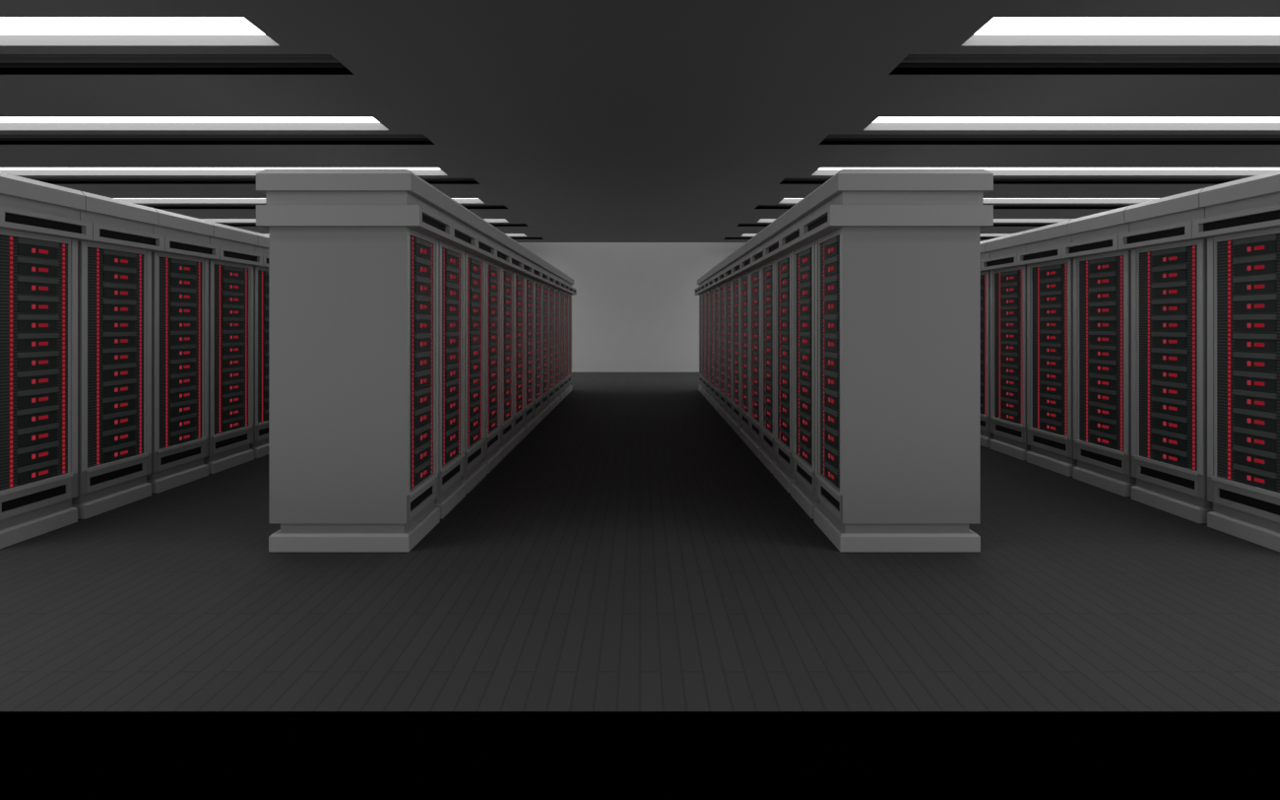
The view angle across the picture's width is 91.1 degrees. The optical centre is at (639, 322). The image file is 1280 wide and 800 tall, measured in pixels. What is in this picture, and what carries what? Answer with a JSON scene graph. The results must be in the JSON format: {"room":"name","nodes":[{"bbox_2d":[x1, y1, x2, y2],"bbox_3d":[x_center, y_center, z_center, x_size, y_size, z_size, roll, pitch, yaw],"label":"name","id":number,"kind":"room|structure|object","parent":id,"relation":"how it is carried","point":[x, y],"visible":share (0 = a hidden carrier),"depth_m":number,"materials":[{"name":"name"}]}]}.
{"room":"server room","nodes":[
{"label":"server room","id":0,"kind":"room"},
{"bbox_2d":[518,242,745,372],"bbox_3d":[0.000,-0.497,16.110,30.240,3.730,0.120,0,0,0],"label":"wall","id":1,"kind":"structure","parent":0,"point":[635,306],"depth_m":16.05,"materials":[{"name":"grey paint"}]},
{"bbox_2d":[0,372,1279,710],"bbox_3d":[0.000,1.248,9.035,30.000,0.001,14.030,0,0,0],"label":"floor","id":2,"kind":"structure","parent":0,"point":[631,551],"depth_m":2.80,"materials":[{"name":"black tile"}]},
{"bbox_2d":[0,171,92,548],"bbox_3d":[-3.905,0.205,3.680,0.880,2.085,0.594,0,0,0],"label":"rack","id":3,"kind":"object","parent":2,"relation":"on","point":[41,227],"visible":1,"depth_m":3.70,"materials":[{"name":"grey metal"}]},
{"bbox_2d":[70,191,164,518],"bbox_3d":[-3.905,0.205,4.280,0.880,2.085,0.594,0,0,0],"label":"rack","id":4,"kind":"object","parent":2,"relation":"on","point":[114,268],"visible":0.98,"depth_m":4.25,"materials":[{"name":"grey metal"}]},
{"bbox_2d":[146,207,219,493],"bbox_3d":[-3.905,0.205,4.880,0.880,2.085,0.594,0,0,0],"label":"rack","id":5,"kind":"object","parent":2,"relation":"on","point":[180,272],"visible":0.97,"depth_m":4.86,"materials":[{"name":"grey metal"}]},
{"bbox_2d":[204,221,262,473],"bbox_3d":[-3.905,0.205,5.480,0.880,2.085,0.594,0,0,0],"label":"rack","id":6,"kind":"object","parent":2,"relation":"on","point":[230,276],"visible":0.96,"depth_m":5.46,"materials":[{"name":"grey metal"}]},
{"bbox_2d":[250,232,269,457],"bbox_3d":[-3.905,0.205,6.080,0.880,2.085,0.594,0,0,0],"label":"rack","id":7,"kind":"object","parent":2,"relation":"on","point":[260,444],"visible":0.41,"depth_m":5.90,"materials":[{"name":"grey metal"}]},
{"bbox_2d":[256,169,451,551],"bbox_3d":[-1.629,0.205,3.680,0.880,2.085,0.594,0,0,0],"label":"rack","id":8,"kind":"object","parent":2,"relation":"on","point":[353,253],"visible":1,"depth_m":3.43,"materials":[{"name":"grey metal"}]},
{"bbox_2d":[434,192,476,518],"bbox_3d":[-1.629,0.205,4.280,0.880,2.085,0.594,0,0,0],"label":"rack","id":9,"kind":"object","parent":2,"relation":"on","point":[451,253],"visible":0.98,"depth_m":4.25,"materials":[{"name":"grey metal"}]},
{"bbox_2d":[460,209,495,493],"bbox_3d":[-1.629,0.205,4.880,0.880,2.085,0.594,0,0,0],"label":"rack","id":10,"kind":"object","parent":2,"relation":"on","point":[475,261],"visible":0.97,"depth_m":4.87,"materials":[{"name":"grey metal"}]},
{"bbox_2d":[482,222,511,473],"bbox_3d":[-1.629,0.205,5.480,0.880,2.085,0.594,0,0,0],"label":"rack","id":11,"kind":"object","parent":2,"relation":"on","point":[493,455],"visible":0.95,"depth_m":5.48,"materials":[{"name":"grey metal"}]},
{"bbox_2d":[498,232,522,457],"bbox_3d":[-1.629,0.205,6.080,0.880,2.085,0.594,0,0,0],"label":"rack","id":12,"kind":"object","parent":2,"relation":"on","point":[507,443],"visible":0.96,"depth_m":6.09,"materials":[{"name":"grey metal"}]},
{"bbox_2d":[512,242,532,445],"bbox_3d":[-1.629,0.205,6.680,0.880,2.085,0.594,0,0,0],"label":"rack","id":13,"kind":"object","parent":2,"relation":"on","point":[519,432],"visible":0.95,"depth_m":6.71,"materials":[{"name":"grey metal"}]},
{"bbox_2d":[522,248,541,435],"bbox_3d":[-1.629,0.205,7.280,0.880,2.085,0.594,0,0,0],"label":"rack","id":14,"kind":"object","parent":2,"relation":"on","point":[530,423],"visible":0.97,"depth_m":7.31,"materials":[{"name":"grey metal"}]},
{"bbox_2d":[532,254,548,425],"bbox_3d":[-1.629,0.205,7.880,0.880,2.085,0.594,0,0,0],"label":"rack","id":15,"kind":"object","parent":2,"relation":"on","point":[538,416],"visible":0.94,"depth_m":7.92,"materials":[{"name":"grey metal"}]},
{"bbox_2d":[540,259,555,418],"bbox_3d":[-1.629,0.205,8.480,0.880,2.085,0.594,0,0,0],"label":"rack","id":16,"kind":"object","parent":2,"relation":"on","point":[544,409],"visible":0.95,"depth_m":8.49,"materials":[{"name":"grey metal"}]},
{"bbox_2d":[547,262,560,411],"bbox_3d":[-1.629,0.205,9.080,0.880,2.085,0.594,0,0,0],"label":"rack","id":17,"kind":"object","parent":2,"relation":"on","point":[550,403],"visible":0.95,"depth_m":9.09,"materials":[{"name":"grey metal"}]},
{"bbox_2d":[553,266,565,406],"bbox_3d":[-1.629,0.205,9.680,0.880,2.085,0.594,0,0,0],"label":"rack","id":18,"kind":"object","parent":2,"relation":"on","point":[556,398],"visible":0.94,"depth_m":9.70,"materials":[{"name":"grey metal"}]},
{"bbox_2d":[558,270,569,401],"bbox_3d":[-1.629,0.205,10.280,0.880,2.085,0.594,0,0,0],"label":"rack","id":19,"kind":"object","parent":2,"relation":"on","point":[561,393],"visible":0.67,"depth_m":10.30,"materials":[{"name":"grey metal"}]},
{"bbox_2d":[563,274,573,396],"bbox_3d":[-1.629,0.205,10.880,0.880,2.085,0.594,0,0,0],"label":"rack","id":20,"kind":"object","parent":2,"relation":"on","point":[565,389],"visible":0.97,"depth_m":10.90,"materials":[{"name":"grey metal"}]},
{"bbox_2d":[567,276,576,392],"bbox_3d":[-1.629,0.205,11.480,0.880,2.085,0.594,0,0,0],"label":"rack","id":21,"kind":"object","parent":2,"relation":"on","point":[569,386],"visible":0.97,"depth_m":11.51,"materials":[{"name":"grey metal"}]},
{"bbox_2d":[694,277,703,392],"bbox_3d":[1.462,0.205,11.480,0.880,2.085,0.594,0,0,0],"label":"rack","id":22,"kind":"object","parent":2,"relation":"on","point":[700,386],"visible":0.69,"depth_m":11.56,"materials":[{"name":"grey metal"}]},
{"bbox_2d":[697,275,706,396],"bbox_3d":[1.462,0.205,10.880,0.880,2.085,0.594,0,0,0],"label":"rack","id":23,"kind":"object","parent":2,"relation":"on","point":[704,389],"visible":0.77,"depth_m":10.92,"materials":[{"name":"grey metal"}]},
{"bbox_2d":[701,272,710,400],"bbox_3d":[1.462,0.205,10.280,0.880,2.085,0.594,0,0,0],"label":"rack","id":24,"kind":"object","parent":2,"relation":"on","point":[708,393],"visible":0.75,"depth_m":10.29,"materials":[{"name":"grey metal"}]},
{"bbox_2d":[704,268,715,406],"bbox_3d":[1.462,0.205,9.680,0.880,2.085,0.594,0,0,0],"label":"rack","id":25,"kind":"object","parent":2,"relation":"on","point":[712,398],"visible":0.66,"depth_m":9.70,"materials":[{"name":"grey metal"}]},
{"bbox_2d":[708,262,720,411],"bbox_3d":[1.462,0.205,9.080,0.880,2.085,0.594,0,0,0],"label":"rack","id":26,"kind":"object","parent":2,"relation":"on","point":[717,403],"visible":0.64,"depth_m":9.15,"materials":[{"name":"grey metal"}]},
{"bbox_2d":[712,259,726,418],"bbox_3d":[1.462,0.205,8.480,0.880,2.085,0.594,0,0,0],"label":"rack","id":27,"kind":"object","parent":2,"relation":"on","point":[722,409],"visible":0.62,"depth_m":8.54,"materials":[{"name":"grey metal"}]},
{"bbox_2d":[718,254,733,425],"bbox_3d":[1.462,0.205,7.880,0.880,2.085,0.594,0,0,0],"label":"rack","id":28,"kind":"object","parent":2,"relation":"on","point":[729,416],"visible":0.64,"depth_m":7.92,"materials":[{"name":"grey metal"}]},
{"bbox_2d":[724,250,742,435],"bbox_3d":[1.462,0.205,7.280,0.880,2.085,0.594,0,0,0],"label":"rack","id":29,"kind":"object","parent":2,"relation":"on","point":[736,423],"visible":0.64,"depth_m":7.31,"materials":[{"name":"grey metal"}]},
{"bbox_2d":[732,241,751,445],"bbox_3d":[1.462,0.205,6.680,0.880,2.085,0.594,0,0,0],"label":"rack","id":30,"kind":"object","parent":2,"relation":"on","point":[744,433],"visible":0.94,"depth_m":6.70,"materials":[{"name":"grey metal"}]},
{"bbox_2d":[740,235,763,457],"bbox_3d":[1.462,0.205,6.080,0.880,2.085,0.594,0,0,0],"label":"rack","id":31,"kind":"object","parent":2,"relation":"on","point":[754,442],"visible":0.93,"depth_m":6.09,"materials":[{"name":"grey metal"}]},
{"bbox_2d":[751,222,777,473],"bbox_3d":[1.462,0.205,5.480,0.880,2.085,0.594,0,0,0],"label":"rack","id":32,"kind":"object","parent":2,"relation":"on","point":[767,457],"visible":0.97,"depth_m":5.50,"materials":[{"name":"grey metal"}]},
{"bbox_2d":[764,209,795,493],"bbox_3d":[1.462,0.205,4.880,0.880,2.085,0.594,0,0,0],"label":"rack","id":33,"kind":"object","parent":2,"relation":"on","point":[782,471],"visible":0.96,"depth_m":4.91,"materials":[{"name":"grey metal"}]},
{"bbox_2d":[780,191,819,518],"bbox_3d":[1.462,0.205,4.280,0.880,2.085,0.594,0,0,0],"label":"rack","id":34,"kind":"object","parent":2,"relation":"on","point":[802,490],"visible":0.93,"depth_m":4.26,"materials":[{"name":"grey metal"}]},
{"bbox_2d":[801,169,993,551],"bbox_3d":[1.462,0.205,3.680,0.880,2.085,0.594,0,0,0],"label":"rack","id":35,"kind":"object","parent":2,"relation":"on","point":[898,251],"visible":1,"depth_m":3.43,"materials":[{"name":"grey metal"}]},
{"bbox_2d":[980,239,993,447],"bbox_3d":[3.855,0.205,6.590,0.880,2.085,0.594,0,0,0],"label":"rack","id":36,"kind":"object","parent":2,"relation":"on","point":[986,434],"visible":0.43,"depth_m":6.38,"materials":[{"name":"grey metal"}]},
{"bbox_2d":[981,230,1030,459],"bbox_3d":[3.855,0.205,5.990,0.880,2.085,0.594,0,0,0],"label":"rack","id":37,"kind":"object","parent":2,"relation":"on","point":[1008,280],"visible":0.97,"depth_m":5.96,"materials":[{"name":"grey metal"}]},
{"bbox_2d":[1017,219,1077,476],"bbox_3d":[3.855,0.205,5.390,0.880,2.085,0.594,0,0,0],"label":"rack","id":38,"kind":"object","parent":2,"relation":"on","point":[1050,276],"visible":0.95,"depth_m":5.36,"materials":[{"name":"grey metal"}]},
{"bbox_2d":[1061,205,1136,496],"bbox_3d":[3.855,0.205,4.790,0.880,2.085,0.594,0,0,0],"label":"rack","id":39,"kind":"object","parent":2,"relation":"on","point":[1102,271],"visible":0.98,"depth_m":4.76,"materials":[{"name":"grey metal"}]},
{"bbox_2d":[1118,188,1213,522],"bbox_3d":[3.855,0.205,4.190,0.880,2.085,0.594,0,0,0],"label":"rack","id":40,"kind":"object","parent":2,"relation":"on","point":[1169,266],"visible":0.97,"depth_m":4.16,"materials":[{"name":"grey metal"}]},
{"bbox_2d":[1192,169,1279,551],"bbox_3d":[3.855,0.205,3.590,0.880,2.085,0.594,0,0,0],"label":"rack","id":41,"kind":"object","parent":2,"relation":"on","point":[1241,224],"visible":1,"depth_m":3.64,"materials":[{"name":"grey metal"}]},
{"bbox_2d":[0,0,1279,242],"bbox_3d":[0.000,-2.212,5.725,30.000,0.300,20.650,0,0,0],"label":"ceiling","id":42,"kind":"structure","parent":0,"point":[589,120],"depth_m":5.68,"materials":[{"name":"grey paint"}]},
{"bbox_2d":[0,17,278,45],"bbox_3d":[-8.638,-2.133,4.455,11.944,0.142,0.450,0,0,0],"label":"ceiling light","id":43,"kind":"object","parent":42,"relation":"attached to","point":[13,31],"depth_m":4.63,"materials":[{"name":"white plastic"}]},
{"bbox_2d":[0,54,354,74],"bbox_3d":[-8.486,-2.133,5.020,12.248,0.142,0.420,0,0,0],"label":"ceiling vent","id":44,"kind":"object","parent":42,"relation":"in","point":[10,64],"depth_m":5.12,"materials":[{"name":"black metal"}]},
{"bbox_2d":[0,117,388,129],"bbox_3d":[-8.638,-2.133,6.505,11.944,0.142,0.450,0,0,0],"label":"ceiling light","id":45,"kind":"object","parent":42,"relation":"attached to","point":[6,123],"depth_m":6.72,"materials":[{"name":"white plastic"}]},
{"bbox_2d":[0,133,434,144],"bbox_3d":[-8.486,-2.133,7.070,12.248,0.142,0.420,0,0,0],"label":"ceiling vent","id":46,"kind":"object","parent":42,"relation":"in","point":[5,139],"depth_m":7.17,"materials":[{"name":"black metal"}]},
{"bbox_2d":[0,167,447,175],"bbox_3d":[-8.638,-2.133,8.555,11.944,0.142,0.450,0,0,0],"label":"ceiling light","id":47,"kind":"object","parent":42,"relation":"attached to","point":[11,170],"depth_m":8.77,"materials":[{"name":"white plastic"}]},
{"bbox_2d":[25,177,479,184],"bbox_3d":[-8.486,-2.133,9.120,12.248,0.142,0.420,0,0,0],"label":"ceiling vent","id":48,"kind":"object","parent":42,"relation":"in","point":[52,180],"depth_m":9.22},
{"bbox_2d":[113,197,483,202],"bbox_3d":[-8.638,-2.133,10.605,11.944,0.142,0.450,0,0,0],"label":"ceiling light","id":49,"kind":"object","parent":42,"relation":"attached to","point":[132,200],"depth_m":10.82,"materials":[{"name":"white plastic"}]},
{"bbox_2d":[142,204,508,208],"bbox_3d":[-8.486,-2.133,11.170,12.248,0.142,0.420,0,0,0],"label":"ceiling vent","id":50,"kind":"object","parent":42,"relation":"in","point":[152,206],"depth_m":11.27,"materials":[{"name":"black metal"}]},
{"bbox_2d":[200,218,509,222],"bbox_3d":[-8.638,-2.133,12.655,11.944,0.142,0.450,0,0,0],"label":"ceiling light","id":51,"kind":"object","parent":42,"relation":"attached to","point":[210,220],"depth_m":12.87,"materials":[{"name":"white plastic"}]},
{"bbox_2d":[221,223,528,226],"bbox_3d":[-8.486,-2.133,13.220,12.248,0.142,0.420,0,0,0],"label":"ceiling vent","id":52,"kind":"object","parent":42,"relation":"in","point":[230,224],"depth_m":13.42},
{"bbox_2d":[262,233,526,236],"bbox_3d":[-8.638,-2.133,14.705,11.944,0.142,0.450,0,0,0],"label":"ceiling light","id":53,"kind":"object","parent":42,"relation":"attached to","point":[509,234],"depth_m":14.92,"materials":[{"name":"white plastic"}]},
{"bbox_2d":[511,237,543,239],"bbox_3d":[-8.486,-2.133,15.270,12.248,0.142,0.420,0,0,0],"label":"ceiling vent","id":54,"kind":"object","parent":42,"relation":"in","point":[511,237],"depth_m":15.37,"materials":[{"name":"black metal"}]},
{"bbox_2d":[724,237,995,239],"bbox_3d":[8.332,-2.133,15.270,12.557,0.142,0.420,0,0,0],"label":"ceiling vent","id":55,"kind":"object","parent":42,"relation":"in","point":[726,237],"depth_m":15.37,"materials":[{"name":"black metal"}]},
{"bbox_2d":[740,233,1011,236],"bbox_3d":[8.493,-2.133,14.705,12.233,0.142,0.450,0,0,0],"label":"ceiling light","id":56,"kind":"object","parent":42,"relation":"in","point":[744,234],"depth_m":14.92,"materials":[{"name":"white plastic"}]},
{"bbox_2d":[737,223,1052,226],"bbox_3d":[8.332,-2.133,13.220,12.557,0.142,0.420,0,0,0],"label":"ceiling vent","id":57,"kind":"object","parent":42,"relation":"in","point":[740,224],"depth_m":13.42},
{"bbox_2d":[757,218,1073,222],"bbox_3d":[8.493,-2.133,12.655,12.233,0.142,0.450,0,0,0],"label":"ceiling light","id":58,"kind":"object","parent":42,"relation":"in","point":[761,220],"depth_m":12.87,"materials":[{"name":"white plastic"}]},
{"bbox_2d":[755,204,1130,208],"bbox_3d":[8.332,-2.133,11.170,12.557,0.142,0.420,0,0,0],"label":"ceiling vent","id":59,"kind":"object","parent":42,"relation":"in","point":[759,206],"depth_m":11.27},
{"bbox_2d":[779,197,1159,202],"bbox_3d":[8.493,-2.133,10.605,12.233,0.142,0.450,0,0,0],"label":"ceiling light","id":60,"kind":"object","parent":42,"relation":"in","point":[786,200],"depth_m":10.82,"materials":[{"name":"white plastic"}]},
{"bbox_2d":[779,177,1245,184],"bbox_3d":[8.332,-2.133,9.120,12.557,0.142,0.420,0,0,0],"label":"ceiling vent","id":61,"kind":"object","parent":42,"relation":"in","point":[788,180],"depth_m":9.22,"materials":[{"name":"black metal"}]},
{"bbox_2d":[811,167,1279,175],"bbox_3d":[8.493,-2.133,8.555,12.233,0.142,0.450,0,0,0],"label":"ceiling light","id":62,"kind":"object","parent":42,"relation":"in","point":[821,170],"depth_m":8.77,"materials":[{"name":"white plastic"}]},
{"bbox_2d":[819,133,1279,144],"bbox_3d":[8.332,-2.133,7.070,12.557,0.142,0.420,0,0,0],"label":"ceiling vent","id":63,"kind":"object","parent":42,"relation":"in","point":[832,139],"depth_m":7.17,"materials":[{"name":"black metal"}]},
{"bbox_2d":[863,117,1279,129],"bbox_3d":[8.493,-2.133,6.505,12.233,0.142,0.450,0,0,0],"label":"ceiling light","id":64,"kind":"object","parent":42,"relation":"in","point":[880,123],"depth_m":6.72,"materials":[{"name":"white plastic"}]},
{"bbox_2d":[889,54,1279,74],"bbox_3d":[8.332,-2.133,5.020,12.557,0.142,0.420,0,0,0],"label":"ceiling vent","id":65,"kind":"object","parent":42,"relation":"in","point":[913,64],"depth_m":5.12,"materials":[{"name":"black metal"}]},
{"bbox_2d":[961,17,1279,45],"bbox_3d":[8.493,-2.133,4.455,12.233,0.142,0.450,0,0,0],"label":"ceiling light","id":66,"kind":"object","parent":42,"relation":"in","point":[998,31],"depth_m":4.63,"materials":[{"name":"white plastic"}]}
]}

